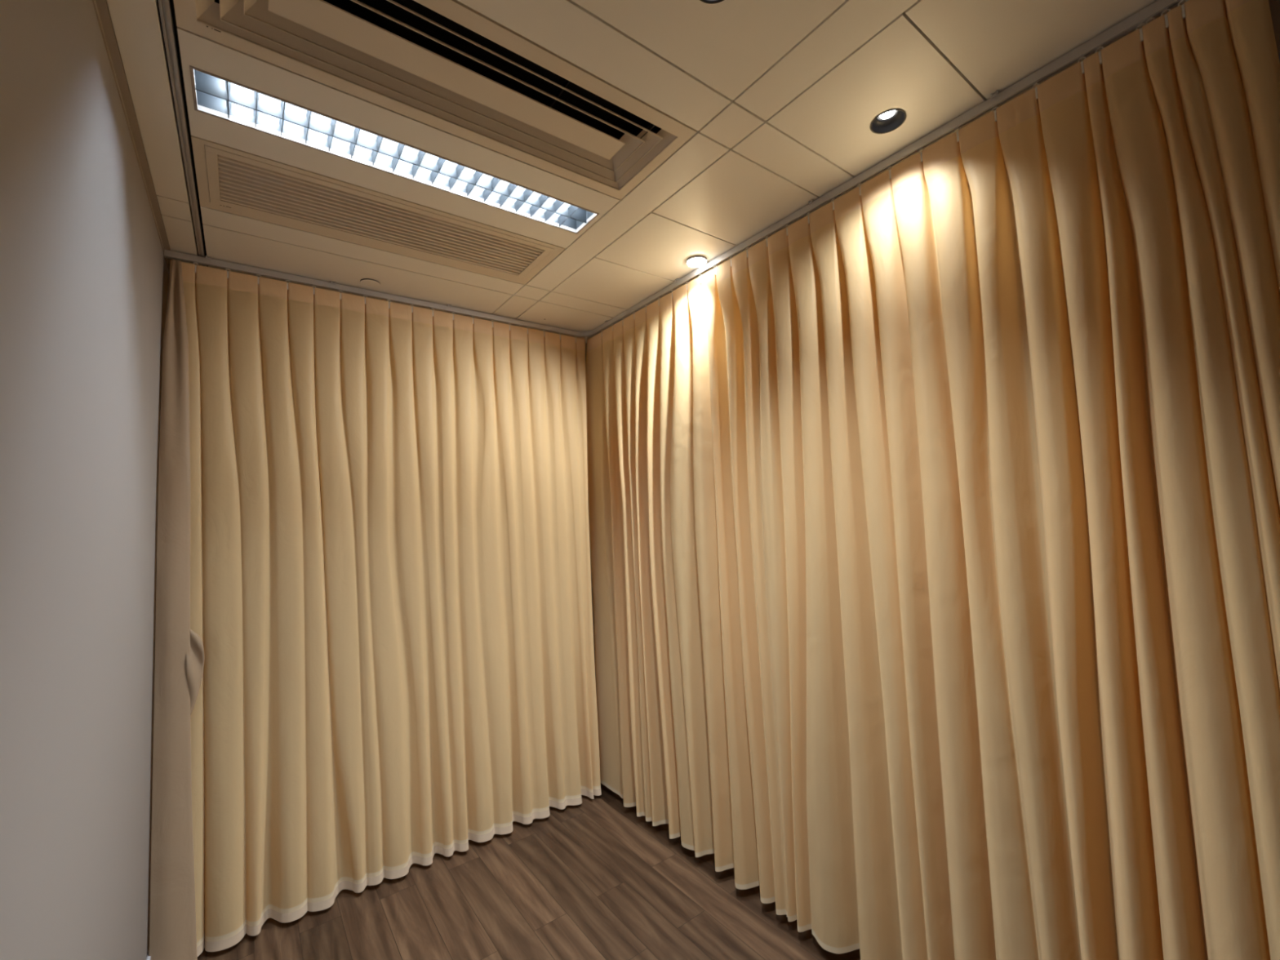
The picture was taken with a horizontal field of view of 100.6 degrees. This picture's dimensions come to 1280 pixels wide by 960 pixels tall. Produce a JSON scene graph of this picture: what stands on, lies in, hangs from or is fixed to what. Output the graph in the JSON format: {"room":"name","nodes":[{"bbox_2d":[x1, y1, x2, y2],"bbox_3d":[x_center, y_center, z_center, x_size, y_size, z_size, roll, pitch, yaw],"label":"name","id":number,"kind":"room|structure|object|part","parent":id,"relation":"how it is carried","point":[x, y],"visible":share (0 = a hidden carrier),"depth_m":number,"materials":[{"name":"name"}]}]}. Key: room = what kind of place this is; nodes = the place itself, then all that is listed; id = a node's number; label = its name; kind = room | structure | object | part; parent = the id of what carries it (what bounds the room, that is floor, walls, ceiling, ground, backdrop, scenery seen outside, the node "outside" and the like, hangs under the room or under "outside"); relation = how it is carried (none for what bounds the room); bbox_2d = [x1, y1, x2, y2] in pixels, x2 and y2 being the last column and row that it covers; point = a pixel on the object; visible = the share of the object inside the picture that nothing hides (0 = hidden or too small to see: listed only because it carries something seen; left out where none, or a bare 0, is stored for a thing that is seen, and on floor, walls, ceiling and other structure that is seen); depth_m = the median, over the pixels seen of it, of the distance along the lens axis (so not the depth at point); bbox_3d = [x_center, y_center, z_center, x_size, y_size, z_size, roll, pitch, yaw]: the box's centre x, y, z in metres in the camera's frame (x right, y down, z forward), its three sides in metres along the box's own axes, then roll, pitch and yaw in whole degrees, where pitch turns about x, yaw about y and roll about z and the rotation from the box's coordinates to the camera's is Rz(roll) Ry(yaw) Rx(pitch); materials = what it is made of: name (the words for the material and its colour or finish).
{"room":"curtained office room","nodes":[
{"label":"curtained office room","id":0,"kind":"room"},
{"bbox_2d":[0,0,167,959],"bbox_3d":[-0.684,0.149,0.405,0.100,2.920,4.360,0,-5,-37],"label":"wall","id":1,"kind":"structure","parent":0,"point":[83,266],"depth_m":0.99,"materials":[{"name":"grey paint"}]},
{"bbox_2d":[92,0,172,266],"bbox_3d":[-0.658,-1.054,0.483,0.019,0.020,4.260,0,-5,-37],"label":"trim","id":2,"kind":"structure","parent":1,"relation":"attached to","point":[101,9],"depth_m":1.38,"materials":[{"name":"beige"}]},
{"bbox_2d":[146,948,151,959],"bbox_3d":[-0.550,1.543,0.301,0.011,0.115,4.260,0,-5,-37],"label":"baseboard","id":3,"kind":"structure","parent":1,"relation":"attached to","point":[148,957],"depth_m":1.83,"materials":[{"name":"grey"}]},
{"bbox_2d":[166,264,597,708],"bbox_3d":[-1.090,0.329,2.750,2.055,2.920,0.100,0,-5,-37],"label":"wall","id":4,"kind":"structure","parent":0,"point":[168,267],"depth_m":3.24,"materials":[{"name":"grey paint"}]},
{"bbox_2d":[197,783,860,959],"bbox_3d":[0.275,1.668,0.904,2.255,0.120,4.460,0,-5,-37],"label":"floor","id":5,"kind":"structure","parent":0,"point":[593,879],"depth_m":2.12,"materials":[{"name":"brown wood"}]},
{"bbox_2d":[106,0,1188,342],"bbox_3d":[0.153,-1.163,1.100,2.055,0.221,4.260,0,-5,-37],"label":"ceiling","id":6,"kind":"structure","parent":0,"point":[782,99],"depth_m":1.46,"materials":[{"name":"beige"}]},
{"bbox_2d":[360,278,380,287],"bbox_3d":[-1.230,-0.898,2.427,0.083,0.007,0.083,0,-5,-37],"label":"ceiling disc","id":7,"kind":"object","parent":6,"relation":"attached to","point":[369,282],"visible":1,"depth_m":2.42,"materials":[{"name":"grey plastic"}]},
{"bbox_2d":[191,135,564,284],"bbox_3d":[-0.905,-0.994,2.008,1.185,0.101,0.394,0,-5,-37],"label":"ceiling vent","id":8,"kind":"object","parent":6,"relation":"in","point":[229,180],"visible":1,"depth_m":1.91,"materials":[{"name":"beige metal"}]},
{"bbox_2d":[177,26,619,248],"bbox_3d":[-0.666,-1.014,1.688,1.185,0.076,0.394,0,-5,-37],"label":"ceiling light","id":9,"kind":"object","parent":6,"relation":"attached to","point":[235,99],"visible":1,"depth_m":1.58,"materials":[{"name":"beige metal"}]},
{"bbox_3d":[-1.066,-0.999,1.377,0.011,0.033,0.151,0,-5,-37],"label":"louver blade","id":10,"kind":"part","parent":9,"relation":"part of","materials":[{"name":"grey metal"}]},
{"bbox_3d":[-1.019,-0.998,1.413,0.011,0.033,0.151,0,-5,-37],"label":"louver blade","id":11,"kind":"part","parent":9,"relation":"part of","materials":[{"name":"grey metal"}]},
{"bbox_3d":[-0.972,-0.998,1.448,0.011,0.033,0.151,0,-5,-37],"label":"louver blade","id":12,"kind":"part","parent":9,"relation":"part of","materials":[{"name":"grey metal"}]},
{"bbox_3d":[-0.925,-0.997,1.483,0.011,0.033,0.151,0,-5,-37],"label":"louver blade","id":13,"kind":"part","parent":9,"relation":"part of","materials":[{"name":"grey metal"}]},
{"bbox_3d":[-0.878,-0.997,1.518,0.011,0.033,0.151,0,-5,-37],"label":"louver blade","id":14,"kind":"part","parent":9,"relation":"part of","materials":[{"name":"grey metal"}]},
{"bbox_3d":[-0.831,-0.996,1.553,0.011,0.033,0.151,0,-5,-37],"label":"louver blade","id":15,"kind":"part","parent":9,"relation":"part of","materials":[{"name":"grey metal"}]},
{"bbox_3d":[-0.783,-0.996,1.589,0.011,0.033,0.151,0,-5,-37],"label":"louver blade","id":16,"kind":"part","parent":9,"relation":"part of","materials":[{"name":"grey metal"}]},
{"bbox_3d":[-0.662,-1.013,1.680,1.140,0.070,0.004,0,-5,-37],"label":"rail","id":17,"kind":"part","parent":9,"relation":"part of","materials":[{"name":"grey metal"}]},
{"bbox_3d":[-0.736,-0.996,1.624,0.011,0.033,0.151,0,-5,-37],"label":"louver blade","id":18,"kind":"part","parent":9,"relation":"part of","materials":[{"name":"grey metal"}]},
{"bbox_3d":[-0.689,-0.995,1.659,0.011,0.033,0.151,0,-5,-37],"label":"louver blade","id":19,"kind":"part","parent":9,"relation":"part of","materials":[{"name":"grey metal"}]},
{"bbox_3d":[-0.642,-0.995,1.694,0.011,0.033,0.151,0,-5,-37],"label":"louver blade","id":20,"kind":"part","parent":9,"relation":"part of","materials":[{"name":"grey metal"}]},
{"bbox_3d":[-0.595,-0.994,1.729,0.011,0.033,0.151,0,-5,-37],"label":"louver blade","id":21,"kind":"part","parent":9,"relation":"part of","materials":[{"name":"grey metal"}]},
{"bbox_3d":[-0.547,-0.994,1.764,0.011,0.033,0.151,0,-5,-37],"label":"louver blade","id":22,"kind":"part","parent":9,"relation":"part of","materials":[{"name":"grey metal"}]},
{"bbox_3d":[-0.500,-0.994,1.799,0.011,0.033,0.151,0,-5,-37],"label":"louver blade","id":23,"kind":"part","parent":9,"relation":"part of","materials":[{"name":"grey metal"}]},
{"bbox_3d":[-0.453,-0.993,1.835,0.011,0.033,0.151,0,-5,-37],"label":"louver blade","id":24,"kind":"part","parent":9,"relation":"part of","materials":[{"name":"grey metal"}]},
{"bbox_3d":[-0.406,-0.993,1.870,0.011,0.033,0.151,0,-5,-37],"label":"louver blade","id":25,"kind":"part","parent":9,"relation":"part of","materials":[{"name":"grey metal"}]},
{"bbox_3d":[-0.359,-0.992,1.905,0.011,0.033,0.151,0,-5,-37],"label":"louver blade","id":26,"kind":"part","parent":9,"relation":"part of","materials":[{"name":"grey metal"}]},
{"bbox_3d":[-0.312,-0.992,1.940,0.011,0.033,0.151,0,-5,-37],"label":"louver blade","id":27,"kind":"part","parent":9,"relation":"part of","materials":[{"name":"grey metal"}]},
{"bbox_3d":[-0.265,-0.992,1.975,0.011,0.033,0.151,0,-5,-37],"label":"louver blade","id":28,"kind":"part","parent":9,"relation":"part of","materials":[{"name":"grey metal"}]},
{"bbox_2d":[173,0,697,199],"bbox_3d":[-0.429,-1.089,1.371,1.185,0.161,0.394,0,-5,-37],"label":"ceiling vent","id":29,"kind":"object","parent":6,"relation":"in","point":[446,65],"visible":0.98,"depth_m":1.38,"materials":[{"name":"beige metal"}]},
{"bbox_3d":[-0.422,-1.029,1.372,0.963,0.041,0.164,0,-5,-37],"label":"blade","id":30,"kind":"part","parent":29,"relation":"part of","materials":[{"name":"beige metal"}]},
{"bbox_3d":[-0.422,-1.019,1.370,0.876,0.021,0.086,0,-5,-37],"label":"plate","id":31,"kind":"part","parent":29,"relation":"part of","materials":[{"name":"beige metal"}]},
{"bbox_2d":[164,0,1186,337],"bbox_3d":[-0.197,-0.977,1.463,1.927,0.070,2.987,0,-5,-37],"label":"track","id":32,"kind":"object","parent":6,"relation":"attached to","point":[1154,10],"visible":1,"depth_m":1.92,"materials":[{"name":"silver metal"}]},
{"bbox_2d":[149,259,601,959],"bbox_3d":[-1.022,0.441,2.534,1.896,2.623,0.124,1,-5,-38],"label":"curtain","id":33,"kind":"object","parent":32,"relation":"hanging from","point":[375,649],"visible":1,"depth_m":2.34,"materials":[{"name":"fabric"}]},
{"bbox_2d":[585,0,1279,959],"bbox_3d":[0.518,0.332,2.077,0.118,2.601,2.752,0,-5,-37],"label":"curtain","id":34,"kind":"object","parent":32,"relation":"hanging from","point":[934,520],"visible":1,"depth_m":1.46,"materials":[{"name":"fabric"}]},
{"bbox_2d":[685,255,707,267],"bbox_3d":[0.251,-0.961,2.351,0.095,0.018,0.095,0,-5,-37],"label":"recessed light","id":35,"kind":"object","parent":6,"relation":"in","point":[695,261],"visible":1,"depth_m":2.33,"materials":[{"name":"grey glass"}]},
{"bbox_2d":[699,0,724,4],"bbox_3d":[0.157,-1.080,1.122,0.097,0.063,0.097,0,-5,-37],"label":"recessed light","id":36,"kind":"object","parent":6,"relation":"in","point":[708,2],"visible":1,"depth_m":1.16,"materials":[{"name":"black metal"}]},
{"bbox_2d":[870,109,906,133],"bbox_3d":[0.722,-1.074,1.553,0.097,0.063,0.097,0,-5,-37],"label":"recessed light","id":37,"kind":"object","parent":6,"relation":"in","point":[888,121],"visible":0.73,"depth_m":1.57,"materials":[{"name":"black metal"}]},
{"bbox_3d":[0.722,-1.070,1.553,0.045,0.006,0.045,0,-5,-37],"label":"bulb","id":38,"kind":"part","parent":37,"relation":"part of","materials":[{"name":"white glass"}]},
{"bbox_2d":[1268,0,1279,62],"bbox_3d":[1.044,0.164,1.692,0.100,2.920,4.360,0,-5,-37],"label":"wall","id":39,"kind":"structure","parent":0,"point":[1274,5],"depth_m":1.16,"materials":[{"name":"grey paint"}]}
]}

